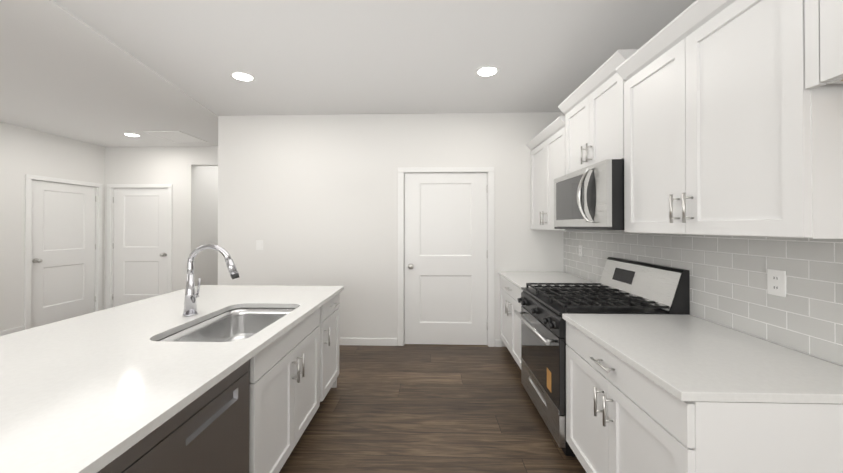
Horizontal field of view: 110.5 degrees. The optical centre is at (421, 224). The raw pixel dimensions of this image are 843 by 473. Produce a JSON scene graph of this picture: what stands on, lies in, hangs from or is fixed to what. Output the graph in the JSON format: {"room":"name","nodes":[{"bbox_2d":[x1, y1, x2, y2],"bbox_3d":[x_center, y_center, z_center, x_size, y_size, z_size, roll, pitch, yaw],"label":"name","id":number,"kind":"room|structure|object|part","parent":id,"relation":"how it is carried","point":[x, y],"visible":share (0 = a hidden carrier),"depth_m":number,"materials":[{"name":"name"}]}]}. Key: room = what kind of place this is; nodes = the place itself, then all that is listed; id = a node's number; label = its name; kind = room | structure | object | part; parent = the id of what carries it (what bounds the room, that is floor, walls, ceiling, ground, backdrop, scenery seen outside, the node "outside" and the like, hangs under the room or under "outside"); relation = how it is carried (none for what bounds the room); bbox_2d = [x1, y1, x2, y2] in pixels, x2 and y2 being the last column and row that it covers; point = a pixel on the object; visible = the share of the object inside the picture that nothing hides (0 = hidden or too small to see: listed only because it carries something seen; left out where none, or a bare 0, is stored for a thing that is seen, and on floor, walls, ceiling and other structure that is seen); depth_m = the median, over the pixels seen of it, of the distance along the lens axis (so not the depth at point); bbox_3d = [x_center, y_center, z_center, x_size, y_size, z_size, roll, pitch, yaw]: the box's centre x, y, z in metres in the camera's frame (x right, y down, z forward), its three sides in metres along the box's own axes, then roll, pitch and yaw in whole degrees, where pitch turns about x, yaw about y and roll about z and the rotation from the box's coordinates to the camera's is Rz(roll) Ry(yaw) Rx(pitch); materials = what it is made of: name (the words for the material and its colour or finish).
{"room":"kitchen","nodes":[
{"label":"kitchen","id":0,"kind":"room"},
{"bbox_2d":[0,122,104,330],"bbox_3d":[-5.449,0.044,1.047,0.142,2.740,7.890,0,0,2],"label":"wall","id":1,"kind":"structure","parent":0,"point":[24,151],"depth_m":3.87,"materials":[{"name":"white paint"}]},
{"bbox_2d":[0,326,23,335],"bbox_3d":[-5.385,1.370,0.491,0.014,0.083,6.795,0,0,2],"label":"baseboard","id":2,"kind":"structure","parent":1,"relation":"attached to","point":[10,331],"depth_m":3.77,"materials":[{"name":"white paint"}]},
{"bbox_2d":[31,180,95,327],"bbox_3d":[-5.290,0.407,4.361,0.127,2.032,0.788,0,0,2],"label":"door","id":3,"kind":"structure","parent":1,"relation":"in","point":[63,246],"depth_m":4.32,"materials":[{"name":"white paint"}]},
{"bbox_2d":[24,174,102,329],"bbox_3d":[-5.348,0.379,4.359,0.161,2.103,0.912,0,0,2],"label":"door frame","id":4,"kind":"structure","parent":1,"relation":"attached to","point":[28,244],"depth_m":4.10,"materials":[{"name":"white paint"}]},
{"bbox_2d":[105,146,217,308],"bbox_3d":[-3.843,0.064,4.889,2.856,2.740,0.120,0,0,2],"label":"wall","id":5,"kind":"structure","parent":0,"point":[176,167],"depth_m":4.84,"materials":[{"name":"white paint"}]},
{"bbox_2d":[106,184,171,308],"bbox_3d":[-4.673,0.382,4.902,1.106,2.103,0.136,0,0,2],"label":"door frame","id":6,"kind":"structure","parent":5,"relation":"attached to","point":[110,240],"depth_m":4.85,"materials":[{"name":"white paint"}]},
{"bbox_2d":[112,188,167,306],"bbox_3d":[-4.679,0.409,4.854,0.959,2.032,0.107,0,0,2],"label":"hall door","id":7,"kind":"structure","parent":5,"relation":"in","point":[140,256],"depth_m":4.88,"materials":[{"name":"white paint"}]},
{"bbox_2d":[196,166,217,285],"bbox_3d":[-3.854,0.068,5.755,0.142,2.740,1.610,0,0,2],"label":"wall","id":8,"kind":"structure","parent":0,"point":[207,219],"depth_m":5.19,"materials":[{"name":"white paint"}]},
{"bbox_2d":[0,0,695,146],"bbox_3d":[-2.084,-1.339,1.816,8.177,0.065,9.600,0,0,2],"label":"ceiling","id":9,"kind":"structure","parent":0,"point":[316,57],"depth_m":2.29,"materials":[{"name":"white paint"}]},
{"bbox_2d":[122,133,140,136],"bbox_3d":[-4.176,-1.292,4.215,0.218,0.006,0.184,0,0,2],"label":"recessed light","id":10,"kind":"object","parent":9,"relation":"in","point":[131,134],"visible":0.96,"depth_m":4.19,"materials":[{"name":"white paint"}]},
{"bbox_2d":[142,131,206,142],"bbox_3d":[-3.599,-1.288,4.299,0.533,0.012,0.520,0,0,2],"label":"attic hatch","id":11,"kind":"object","parent":9,"relation":"in","point":[177,136],"visible":1,"depth_m":4.27,"materials":[{"name":"white paint"}]},
{"bbox_2d":[229,71,255,81],"bbox_3d":[-1.590,-1.315,2.601,0.218,0.006,0.184,0,0,2],"label":"recessed light","id":12,"kind":"object","parent":9,"relation":"in","point":[242,76],"visible":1,"depth_m":2.59,"materials":[{"name":"white paint"}]},
{"bbox_2d":[474,66,499,76],"bbox_3d":[0.565,-1.315,2.514,0.218,0.006,0.184,0,0,2],"label":"recessed light","id":13,"kind":"object","parent":9,"relation":"in","point":[486,71],"visible":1,"depth_m":2.51,"materials":[{"name":"white paint"}]},
{"bbox_2d":[218,112,563,346],"bbox_3d":[-0.392,0.057,3.523,4.119,2.740,0.120,0,0,2],"label":"wall","id":14,"kind":"structure","parent":0,"point":[310,200],"depth_m":3.48,"materials":[{"name":"white paint"}]},
{"bbox_2d":[256,240,262,249],"bbox_3d":[-1.941,0.247,3.502,0.083,0.115,0.006,0,0,2],"label":"switch plate","id":15,"kind":"object","parent":14,"relation":"attached to","point":[259,244],"visible":1,"depth_m":3.50,"materials":[{"name":"white plastic"}]},
{"bbox_2d":[339,338,396,345],"bbox_3d":[-1.371,1.385,3.478,2.163,0.083,0.012,0,0,2],"label":"baseboard","id":16,"kind":"structure","parent":14,"relation":"attached to","point":[372,341],"depth_m":3.45,"materials":[{"name":"white paint"}]},
{"bbox_2d":[398,167,493,346],"bbox_3d":[0.287,0.375,3.495,1.132,2.103,0.136,0,0,2],"label":"door frame","id":17,"kind":"structure","parent":14,"relation":"attached to","point":[402,171],"depth_m":3.44,"materials":[{"name":"white paint"}]},
{"bbox_2d":[405,173,487,344],"bbox_3d":[0.291,0.402,3.446,0.985,2.032,0.107,0,0,2],"label":"pantry door","id":18,"kind":"structure","parent":14,"relation":"in","point":[446,253],"depth_m":3.47,"materials":[{"name":"white paint"}]},
{"bbox_2d":[495,340,501,346],"bbox_3d":[0.900,1.385,3.415,0.076,0.083,0.012,0,0,2],"label":"baseboard","id":19,"kind":"structure","parent":14,"relation":"attached to","point":[498,343],"depth_m":3.41,"materials":[{"name":"white paint"}]},
{"bbox_2d":[279,344,585,472],"bbox_3d":[-2.084,1.443,1.802,8.177,0.050,9.600,0,0,2],"label":"floor","id":20,"kind":"structure","parent":0,"point":[424,408],"depth_m":2.13,"materials":[{"name":"brown wood"}]},
{"bbox_2d":[92,289,343,472],"bbox_3d":[-1.094,0.992,1.502,0.780,0.849,2.150,0,0,2],"label":"kitchen island","id":21,"kind":"object","parent":20,"relation":"on","point":[290,377],"depth_m":1.64,"materials":[{"name":"white wood"}]},
{"bbox_2d":[0,285,343,472],"bbox_3d":[-1.367,0.552,1.512,1.309,0.030,2.190,0,0,2],"label":"island countertop","id":22,"kind":"structure","parent":21,"relation":"on","point":[75,391],"depth_m":1.07,"materials":[{"name":"white stone"}]},
{"bbox_2d":[182,244,238,316],"bbox_3d":[-1.248,0.327,1.754,0.335,0.420,0.099,0,0,2],"label":"faucet","id":23,"kind":"object","parent":22,"relation":"on","point":[190,303],"visible":0.98,"depth_m":1.73,"materials":[{"name":"silver metal"}]},
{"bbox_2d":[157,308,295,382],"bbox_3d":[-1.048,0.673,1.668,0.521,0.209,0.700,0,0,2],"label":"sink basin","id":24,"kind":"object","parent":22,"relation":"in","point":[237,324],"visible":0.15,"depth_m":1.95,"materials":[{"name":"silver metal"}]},
{"bbox_2d":[97,360,248,472],"bbox_3d":[-1.107,0.993,0.992,0.687,0.842,0.594,0,0,2],"label":"dishwasher","id":25,"kind":"object","parent":21,"relation":"in","point":[207,431],"visible":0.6,"depth_m":1.03,"materials":[{"name":"grey metal"}]},
{"bbox_2d":[498,271,598,368],"bbox_3d":[1.256,0.984,2.959,0.790,0.880,0.904,0,0,2],"label":"base cabinet","id":26,"kind":"object","parent":20,"relation":"on","point":[512,283],"visible":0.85,"depth_m":2.95,"materials":[{"name":"white wood"}]},
{"bbox_2d":[514,257,689,456],"bbox_3d":[1.198,0.847,2.134,0.850,1.145,0.744,0,0,2],"label":"range","id":27,"kind":"object","parent":20,"relation":"on","point":[625,286],"visible":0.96,"depth_m":1.97,"materials":[{"name":"black metal"}]},
{"bbox_2d":[562,314,842,472],"bbox_3d":[1.211,0.976,1.339,0.790,0.880,0.840,0,0,2],"label":"base cabinet","id":28,"kind":"object","parent":20,"relation":"on","point":[661,393],"visible":1,"depth_m":1.08,"materials":[{"name":"white wood"}]},
{"bbox_2d":[564,8,841,365],"bbox_3d":[1.667,0.040,0.230,0.178,2.740,6.650,0,0,2],"label":"wall","id":29,"kind":"structure","parent":0,"point":[720,324],"depth_m":1.46,"materials":[{"name":"white paint"}]},
{"bbox_2d":[526,116,610,230],"bbox_3d":[1.433,-0.445,2.977,0.436,0.998,0.873,0,0,2],"label":"upper cabinet","id":30,"kind":"object","parent":29,"relation":"attached to","point":[546,145],"visible":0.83,"depth_m":2.94,"materials":[{"name":"white wood"}]},
{"bbox_2d":[558,49,637,174],"bbox_3d":[1.410,-0.724,2.157,0.436,0.648,0.822,0,0,2],"label":"upper cabinet","id":31,"kind":"object","parent":29,"relation":"attached to","point":[591,107],"visible":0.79,"depth_m":2.06,"materials":[{"name":"white wood"}]},
{"bbox_2d":[554,159,623,229],"bbox_3d":[1.351,-0.181,2.156,0.554,0.432,0.758,0,0,2],"label":"microwave","id":32,"kind":"object","parent":31,"relation":"attached to","point":[590,197],"visible":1,"depth_m":1.94,"materials":[{"name":"silver metal"}]},
{"bbox_2d":[564,230,842,365],"bbox_3d":[1.626,0.295,2.156,0.009,0.488,2.500,0,0,2],"label":"tile backsplash","id":33,"kind":"structure","parent":29,"relation":"attached to","point":[728,281],"depth_m":1.42,"materials":[{"name":"white tile"}]},
{"bbox_2d":[579,245,582,256],"bbox_3d":[1.641,0.269,3.016,0.008,0.115,0.070,0,0,2],"label":"electrical outlet plate","id":34,"kind":"object","parent":33,"relation":"attached to","point":[581,250],"visible":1,"depth_m":3.00,"materials":[{"name":"white plastic"}]},
{"bbox_2d":[767,269,785,296],"bbox_3d":[1.593,0.261,1.313,0.008,0.115,0.070,0,0,2],"label":"electrical outlet plate","id":35,"kind":"object","parent":33,"relation":"attached to","point":[776,282],"visible":1,"depth_m":1.31,"materials":[{"name":"white plastic"}]},
{"bbox_2d":[616,0,842,238],"bbox_3d":[1.387,-0.453,1.326,0.436,0.998,0.889,0,0,2],"label":"upper cabinet","id":36,"kind":"object","parent":29,"relation":"attached to","point":[733,126],"depth_m":1.14,"materials":[{"name":"white wood"}]},
{"bbox_3d":[1.217,-0.690,0.904,0.022,0.528,0.033,0,0,2],"label":"wall cabinet stile","id":37,"kind":"part","parent":36,"relation":"part of","materials":[{"name":"white wood"}]},
{"bbox_2d":[820,0,842,83],"bbox_3d":[1.362,-0.742,0.425,0.436,0.629,0.915,0,0,2],"label":"upper cabinet","id":38,"kind":"object","parent":29,"relation":"attached to","point":[831,41],"visible":1,"depth_m":0.86,"materials":[{"name":"white wood"}]}
]}

